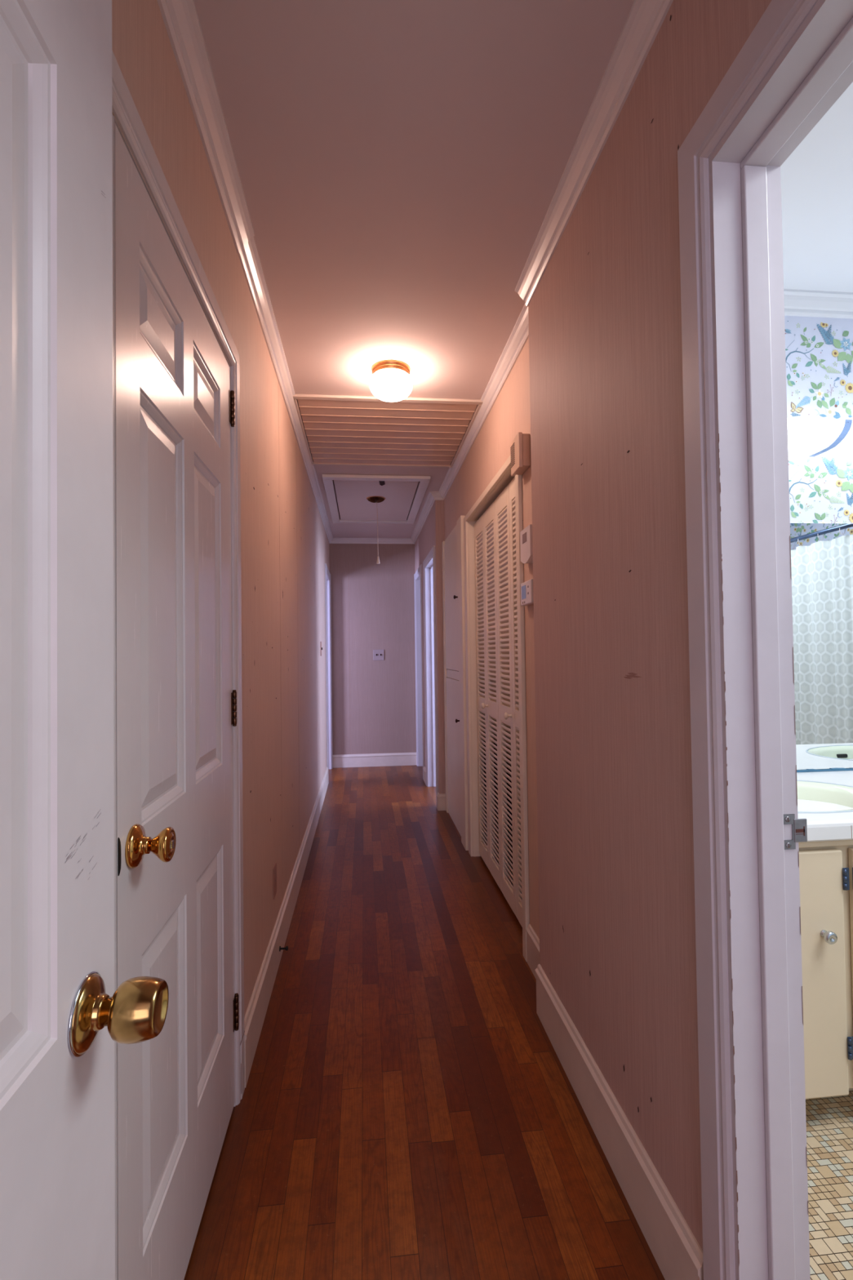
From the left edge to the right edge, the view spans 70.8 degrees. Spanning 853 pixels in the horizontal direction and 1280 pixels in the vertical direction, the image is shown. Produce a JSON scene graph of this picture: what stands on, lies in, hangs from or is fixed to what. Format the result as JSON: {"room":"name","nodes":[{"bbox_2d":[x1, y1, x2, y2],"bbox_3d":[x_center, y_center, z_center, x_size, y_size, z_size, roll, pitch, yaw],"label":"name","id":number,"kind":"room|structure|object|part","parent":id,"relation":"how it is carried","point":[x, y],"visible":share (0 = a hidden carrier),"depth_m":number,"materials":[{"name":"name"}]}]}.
{"room":"home hallway","nodes":[
{"label":"home hallway","id":0,"kind":"room"},
{"bbox_2d":[111,0,329,1106],"bbox_3d":[-0.729,0.058,2.985,0.121,2.440,7.030,-1,-1,-6],"label":"wall","id":1,"kind":"structure","parent":0,"point":[285,543],"depth_m":2.08,"materials":[{"name":"paint"}]},
{"bbox_2d":[0,0,168,1279],"bbox_3d":[-0.223,0.209,0.143,0.092,1.978,0.772,-1,-1,-6],"label":"door","id":2,"kind":"structure","parent":1,"relation":"in","point":[62,1015],"depth_m":0.43,"materials":[{"name":"white paint"}]},
{"bbox_3d":[-0.232,0.291,0.473,0.044,0.046,0.046,-1,-1,-6],"label":"knob","id":3,"kind":"part","parent":2,"relation":"part of","materials":[{"name":"gold metal"}]},
{"bbox_2d":[114,123,239,1279],"bbox_3d":[-0.473,0.235,1.248,0.095,1.976,0.772,-1,-1,-6],"label":"door","id":4,"kind":"structure","parent":1,"relation":"in","point":[175,701],"depth_m":1.11,"materials":[{"name":"white paint"}]},
{"bbox_3d":[-0.412,0.316,0.924,0.040,0.052,0.052,-1,-1,-6],"label":"knob","id":5,"kind":"part","parent":4,"relation":"part of","materials":[{"name":"gold metal"}]},
{"bbox_2d":[111,50,244,1279],"bbox_3d":[-0.536,0.206,1.220,0.133,2.063,0.938,-1,-1,-6],"label":"door frame","id":6,"kind":"structure","parent":1,"relation":"attached to","point":[124,109],"depth_m":1.39,"materials":[{"name":"white paint"}]},
{"bbox_2d":[156,0,333,543],"bbox_3d":[-0.661,-1.132,3.019,0.050,0.062,6.830,-1,-1,-6],"label":"crown molding","id":7,"kind":"structure","parent":1,"relation":"attached to","point":[180,19],"depth_m":1.50,"materials":[{"name":"white paint"}]},
{"bbox_2d":[272,862,276,899],"bbox_3d":[-0.587,0.932,2.324,0.005,0.116,0.075,-1,-1,-6],"label":"wall outlet","id":8,"kind":"object","parent":1,"relation":"attached to","point":[274,870],"visible":1,"depth_m":2.31,"materials":[{"name":"plastic"}]},
{"bbox_2d":[279,946,288,951],"bbox_3d":[-0.558,1.207,2.348,0.034,0.020,0.020,-1,-1,-6],"label":"door stop","id":9,"kind":"object","parent":1,"relation":"attached to","point":[286,948],"visible":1,"depth_m":2.34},
{"bbox_2d":[244,766,328,1088],"bbox_3d":[-0.713,1.212,3.617,0.017,0.160,3.913,-1,-1,-6],"label":"baseboard","id":10,"kind":"structure","parent":1,"relation":"attached to","point":[256,1010],"depth_m":2.25,"materials":[{"name":"paint"}]},
{"bbox_2d":[324,563,333,783],"bbox_3d":[-1.032,0.320,5.971,0.134,2.052,0.787,-1,-1,-6],"label":"door frame","id":11,"kind":"structure","parent":1,"relation":"attached to","point":[326,571],"depth_m":6.30,"materials":[{"name":"white paint"}]},
{"bbox_2d":[328,543,416,755],"bbox_3d":[-0.573,0.131,6.484,1.157,2.440,0.100,-1,-1,-6],"label":"wall","id":12,"kind":"structure","parent":0,"point":[372,604],"depth_m":6.43,"materials":[{"name":"paint"}]},
{"bbox_2d":[329,537,413,543],"bbox_3d":[-0.582,-1.063,6.438,0.917,0.054,0.044,-1,-1,-6],"label":"crown molding","id":13,"kind":"structure","parent":12,"relation":"attached to","point":[335,540],"depth_m":6.43,"materials":[{"name":"white paint"}]},
{"bbox_2d":[332,752,416,768],"bbox_3d":[-0.551,1.281,6.401,0.893,0.135,0.017,-1,-1,-6],"label":"baseboard","id":14,"kind":"structure","parent":12,"relation":"attached to","point":[394,758],"depth_m":6.40,"materials":[{"name":"paint"}]},
{"bbox_2d":[373,649,384,660],"bbox_3d":[-0.513,0.161,6.432,0.117,0.116,0.014,-1,-1,-6],"label":"light switch","id":15,"kind":"object","parent":12,"relation":"attached to","point":[378,655],"visible":1,"depth_m":6.43,"materials":[{"name":"white plastic"}]},
{"bbox_2d":[414,500,445,793],"bbox_3d":[0.040,0.103,5.604,0.121,2.440,1.980,-1,-1,-6],"label":"wall","id":16,"kind":"structure","parent":0,"point":[432,533],"depth_m":4.63,"materials":[{"name":"paint"}]},
{"bbox_2d":[413,564,424,779],"bbox_3d":[-0.015,0.309,6.098,0.136,2.052,0.747,-1,-1,-6],"label":"door frame","id":17,"kind":"structure","parent":16,"relation":"attached to","point":[418,579],"depth_m":6.40,"materials":[{"name":"white paint"}]},
{"bbox_2d":[422,766,426,784],"bbox_3d":[-0.013,1.259,5.582,0.017,0.130,0.210,-1,-1,-6],"label":"baseboard","id":18,"kind":"structure","parent":16,"relation":"attached to","point":[424,768],"depth_m":5.55,"materials":[{"name":"paint"}]},
{"bbox_2d":[422,545,438,807],"bbox_3d":[0.091,0.292,5.082,0.136,2.040,0.824,-1,-1,-6],"label":"door frame","id":19,"kind":"structure","parent":16,"relation":"attached to","point":[428,568],"depth_m":5.41,"materials":[{"name":"white paint"}]},
{"bbox_2d":[430,491,443,500],"bbox_3d":[0.080,-1.110,4.617,0.113,0.057,0.046,-1,-1,-6],"label":"crown molding","id":20,"kind":"structure","parent":16,"relation":"attached to","point":[436,495],"depth_m":4.62,"materials":[{"name":"white paint"}]},
{"bbox_2d":[437,793,445,810],"bbox_3d":[0.120,1.238,4.582,0.069,0.125,0.017,-1,-1,-6],"label":"baseboard","id":21,"kind":"structure","parent":16,"relation":"attached to","point":[442,798],"depth_m":4.58,"materials":[{"name":"paint"}]},
{"bbox_2d":[444,337,539,938],"bbox_3d":[0.469,0.049,3.345,0.372,2.440,2.602,-1,-1,-6],"label":"wall","id":22,"kind":"structure","parent":0,"point":[509,415],"depth_m":2.44,"materials":[{"name":"paint"}]},
{"bbox_2d":[463,454,529,961],"bbox_3d":[0.349,0.254,2.992,0.088,2.019,1.291,-1,-1,-6],"label":"door frame","id":23,"kind":"structure","parent":22,"relation":"attached to","point":[506,466],"depth_m":3.11,"materials":[{"name":"beige paint"}]},
{"bbox_2d":[474,476,522,927],"bbox_3d":[0.352,0.269,2.975,0.060,1.938,1.146,-1,-1,-6],"label":"door","id":24,"kind":"structure","parent":22,"relation":"in","point":[495,531],"depth_m":2.95,"materials":[{"name":"beige paint"}]},
{"bbox_3d":[0.313,0.355,3.232,0.034,0.033,0.033,-1,-1,-6],"label":"closet knob","id":25,"kind":"part","parent":24,"relation":"part of","materials":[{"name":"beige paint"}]},
{"bbox_3d":[0.367,0.343,2.710,0.034,0.033,0.033,-1,-1,-6],"label":"closet knob","id":26,"kind":"part","parent":24,"relation":"part of","materials":[{"name":"beige paint"}]},
{"bbox_2d":[510,431,530,475],"bbox_3d":[0.360,-0.720,2.303,0.045,0.151,0.124,-1,-1,-6],"label":"door chime","id":27,"kind":"object","parent":22,"relation":"attached to","point":[520,454],"visible":1,"depth_m":2.25,"materials":[{"name":"beige plastic"}]},
{"bbox_2d":[520,524,533,563],"bbox_3d":[0.380,-0.351,2.232,0.028,0.130,0.136,-1,-1,-6],"label":"thermostat cover","id":28,"kind":"object","parent":22,"relation":"attached to","point":[526,535],"visible":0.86,"depth_m":2.21,"materials":[{"name":"white plastic"}]},
{"bbox_2d":[520,578,533,605],"bbox_3d":[0.382,-0.176,2.238,0.027,0.087,0.148,-1,-1,-6],"label":"thermostat","id":29,"kind":"object","parent":22,"relation":"attached to","point":[526,588],"visible":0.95,"depth_m":2.22,"materials":[{"name":"white plastic"}]},
{"bbox_2d":[525,924,539,978],"bbox_3d":[0.411,1.171,2.167,0.017,0.148,0.317,-1,-1,-6],"label":"baseboard","id":30,"kind":"structure","parent":22,"relation":"attached to","point":[532,940],"depth_m":2.25,"materials":[{"name":"paint"}]},
{"bbox_2d":[183,764,852,1279],"bbox_3d":[-0.122,1.302,2.271,6.600,0.105,10.600,-1,-1,-6],"label":"floor","id":31,"kind":"structure","parent":0,"point":[407,1109],"depth_m":1.58,"materials":[{"name":"brown wood"}]},
{"bbox_2d":[441,515,468,850],"bbox_3d":[0.179,0.265,4.131,0.046,2.050,0.940,-1,-1,-6],"label":"linen cabinet","id":32,"kind":"object","parent":31,"relation":"on","point":[453,555],"visible":0.98,"depth_m":4.04,"materials":[{"name":"beige paint"}]},
{"bbox_3d":[0.183,-0.259,4.189,0.016,0.936,0.690,-1,-1,-6],"label":"cabinet door","id":33,"kind":"part","parent":32,"relation":"part of","materials":[{"name":"beige paint"}]},
{"bbox_3d":[0.197,0.765,4.167,0.016,0.984,0.690,-1,-1,-6],"label":"cabinet door","id":34,"kind":"part","parent":32,"relation":"part of","materials":[{"name":"beige paint"}]},
{"bbox_2d":[799,840,852,1098],"bbox_3d":[1.387,0.860,1.792,1.728,0.716,0.582,-1,-1,-6],"label":"vanity cabinet","id":35,"kind":"object","parent":31,"relation":"on","point":[825,867],"visible":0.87,"depth_m":1.49,"materials":[{"name":"beige paint"}]},
{"bbox_2d":[796,770,852,842],"bbox_3d":[1.381,0.475,1.808,1.728,0.048,0.568,-1,-1,-6],"label":"countertop","id":36,"kind":"structure","parent":35,"relation":"on","point":[836,826],"depth_m":1.54,"materials":[{"name":"white stone"}]},
{"bbox_2d":[796,779,852,813],"bbox_3d":[1.043,0.524,1.766,0.574,0.145,0.414,-1,-1,-6],"label":"sink","id":37,"kind":"object","parent":36,"relation":"in","point":[836,793],"visible":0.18,"depth_m":1.87,"materials":[{"name":"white ceramic"}]},
{"bbox_3d":[0.988,0.728,1.476,0.030,0.030,0.030,-1,-1,-6],"label":"cabinet knob","id":38,"kind":"part","parent":35,"relation":"part of","materials":[{"name":"silver metal"}]},
{"bbox_3d":[1.264,0.826,1.526,0.386,0.604,0.018,-1,-1,-6],"label":"door","id":39,"kind":"part","parent":35,"relation":"part of","materials":[{"name":"beige paint"}]},
{"bbox_2d":[193,0,852,537],"bbox_3d":[-0.157,-1.234,2.325,6.600,0.100,10.600,-1,-1,-6],"label":"ceiling","id":40,"kind":"structure","parent":0,"point":[401,164],"depth_m":1.53,"materials":[{"name":"paint"}]},
{"bbox_2d":[321,474,431,524],"bbox_3d":[-0.420,-1.114,4.878,0.750,0.024,1.462,-1,-1,-6],"label":"attic hatch","id":41,"kind":"object","parent":40,"relation":"attached to","point":[347,495],"visible":0.98,"depth_m":4.68,"materials":[{"name":"white paint"}]},
{"bbox_2d":[366,496,385,564],"bbox_3d":[-0.396,-0.861,4.740,0.152,0.517,0.152,-1,-1,-6],"label":"pull cord","id":42,"kind":"object","parent":41,"relation":"hanging from","point":[371,499],"visible":1,"depth_m":4.72,"materials":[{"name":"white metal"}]},
{"bbox_3d":[-0.420,-1.120,4.880,0.602,0.008,1.304,-1,-1,-6],"label":"hatch panel","id":43,"kind":"part","parent":41,"relation":"part of","materials":[{"name":"paint"}]},
{"bbox_2d":[293,394,483,467],"bbox_3d":[-0.234,-1.153,3.405,0.926,0.014,1.043,-1,-1,-6],"label":"ceiling vent","id":44,"kind":"object","parent":40,"relation":"attached to","point":[340,429],"visible":0.96,"depth_m":3.29,"materials":[{"name":"paint"}]},
{"bbox_2d":[368,360,413,401],"bbox_3d":[-0.154,-1.114,2.609,0.189,0.130,0.189,-1,-1,-6],"label":"ceiling light","id":45,"kind":"object","parent":40,"relation":"attached to","point":[390,380],"visible":1,"depth_m":2.54,"materials":[{"name":"white glass"}]},
{"bbox_2d":[528,0,772,1250],"bbox_3d":[0.548,-0.006,0.816,0.116,2.440,2.448,-1,-1,-6],"label":"wall","id":46,"kind":"structure","parent":0,"point":[616,872],"depth_m":1.31,"materials":[{"name":"paint"}]},
{"bbox_2d":[410,0,673,544],"bbox_3d":[0.237,-1.145,3.113,0.113,0.057,6.830,-1,-1,-6],"label":"crown molding","id":47,"kind":"structure","parent":46,"relation":"attached to","point":[644,21],"depth_m":1.52,"materials":[{"name":"white paint"}]},
{"bbox_2d":[534,964,703,1279],"bbox_3d":[0.422,1.151,1.513,0.017,0.160,0.982,-1,-1,-6],"label":"baseboard","id":48,"kind":"structure","parent":46,"relation":"attached to","point":[678,1255],"depth_m":1.33,"materials":[{"name":"paint"}]},
{"bbox_2d":[677,0,852,1279],"bbox_3d":[0.566,0.167,0.607,0.131,2.084,0.879,-1,-1,-6],"label":"door frame","id":49,"kind":"structure","parent":46,"relation":"attached to","point":[815,68],"depth_m":0.96,"materials":[{"name":"white paint"}]},
{"bbox_2d":[783,813,807,849],"bbox_3d":[0.589,0.307,0.960,0.042,0.056,0.003,-1,-1,-6],"label":"strike plate","id":50,"kind":"object","parent":49,"relation":"attached to","point":[799,826],"visible":1,"depth_m":0.96,"materials":[{"name":"metal"}]},
{"bbox_3d":[0.579,0.307,0.960,0.022,0.056,0.002,-1,-1,-6],"label":"plate","id":51,"kind":"part","parent":50,"relation":"part of","materials":[{"name":"metal"}]},
{"bbox_2d":[784,315,852,523],"bbox_3d":[1.739,0.006,2.155,2.532,2.440,0.030,-1,-1,-6],"label":"wall","id":52,"kind":"structure","parent":0,"point":[819,351],"depth_m":2.12,"materials":[{"name":"paper"}]},
{"bbox_2d":[783,288,852,319],"bbox_3d":[1.717,-1.183,2.142,2.512,0.063,0.051,-1,-1,-6],"label":"crown molding","id":53,"kind":"structure","parent":52,"relation":"attached to","point":[800,303],"depth_m":2.10,"materials":[{"name":"paint"}]},
{"bbox_2d":[787,417,852,457],"bbox_3d":[1.344,-0.696,2.067,1.560,0.118,0.100,-1,-1,-6],"label":"vanity light","id":54,"kind":"object","parent":52,"relation":"attached to","point":[813,437],"visible":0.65,"depth_m":2.02,"materials":[{"name":"white glass"}]},
{"bbox_2d":[814,419,852,457],"bbox_3d":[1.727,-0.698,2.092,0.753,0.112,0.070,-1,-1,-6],"label":"bird's tail","id":55,"kind":"object","parent":54,"relation":"attached to","point":[838,440],"depth_m":2.03,"materials":[{"name":"blue paper"}]},
{"bbox_2d":[790,523,852,772],"bbox_3d":[1.350,0.024,2.095,1.720,0.866,0.012,-1,-1,-6],"label":"wall mirror","id":56,"kind":"object","parent":52,"relation":"attached to","point":[822,553],"visible":0.24,"depth_m":2.10,"materials":[{"name":"white mirror"}]}
]}

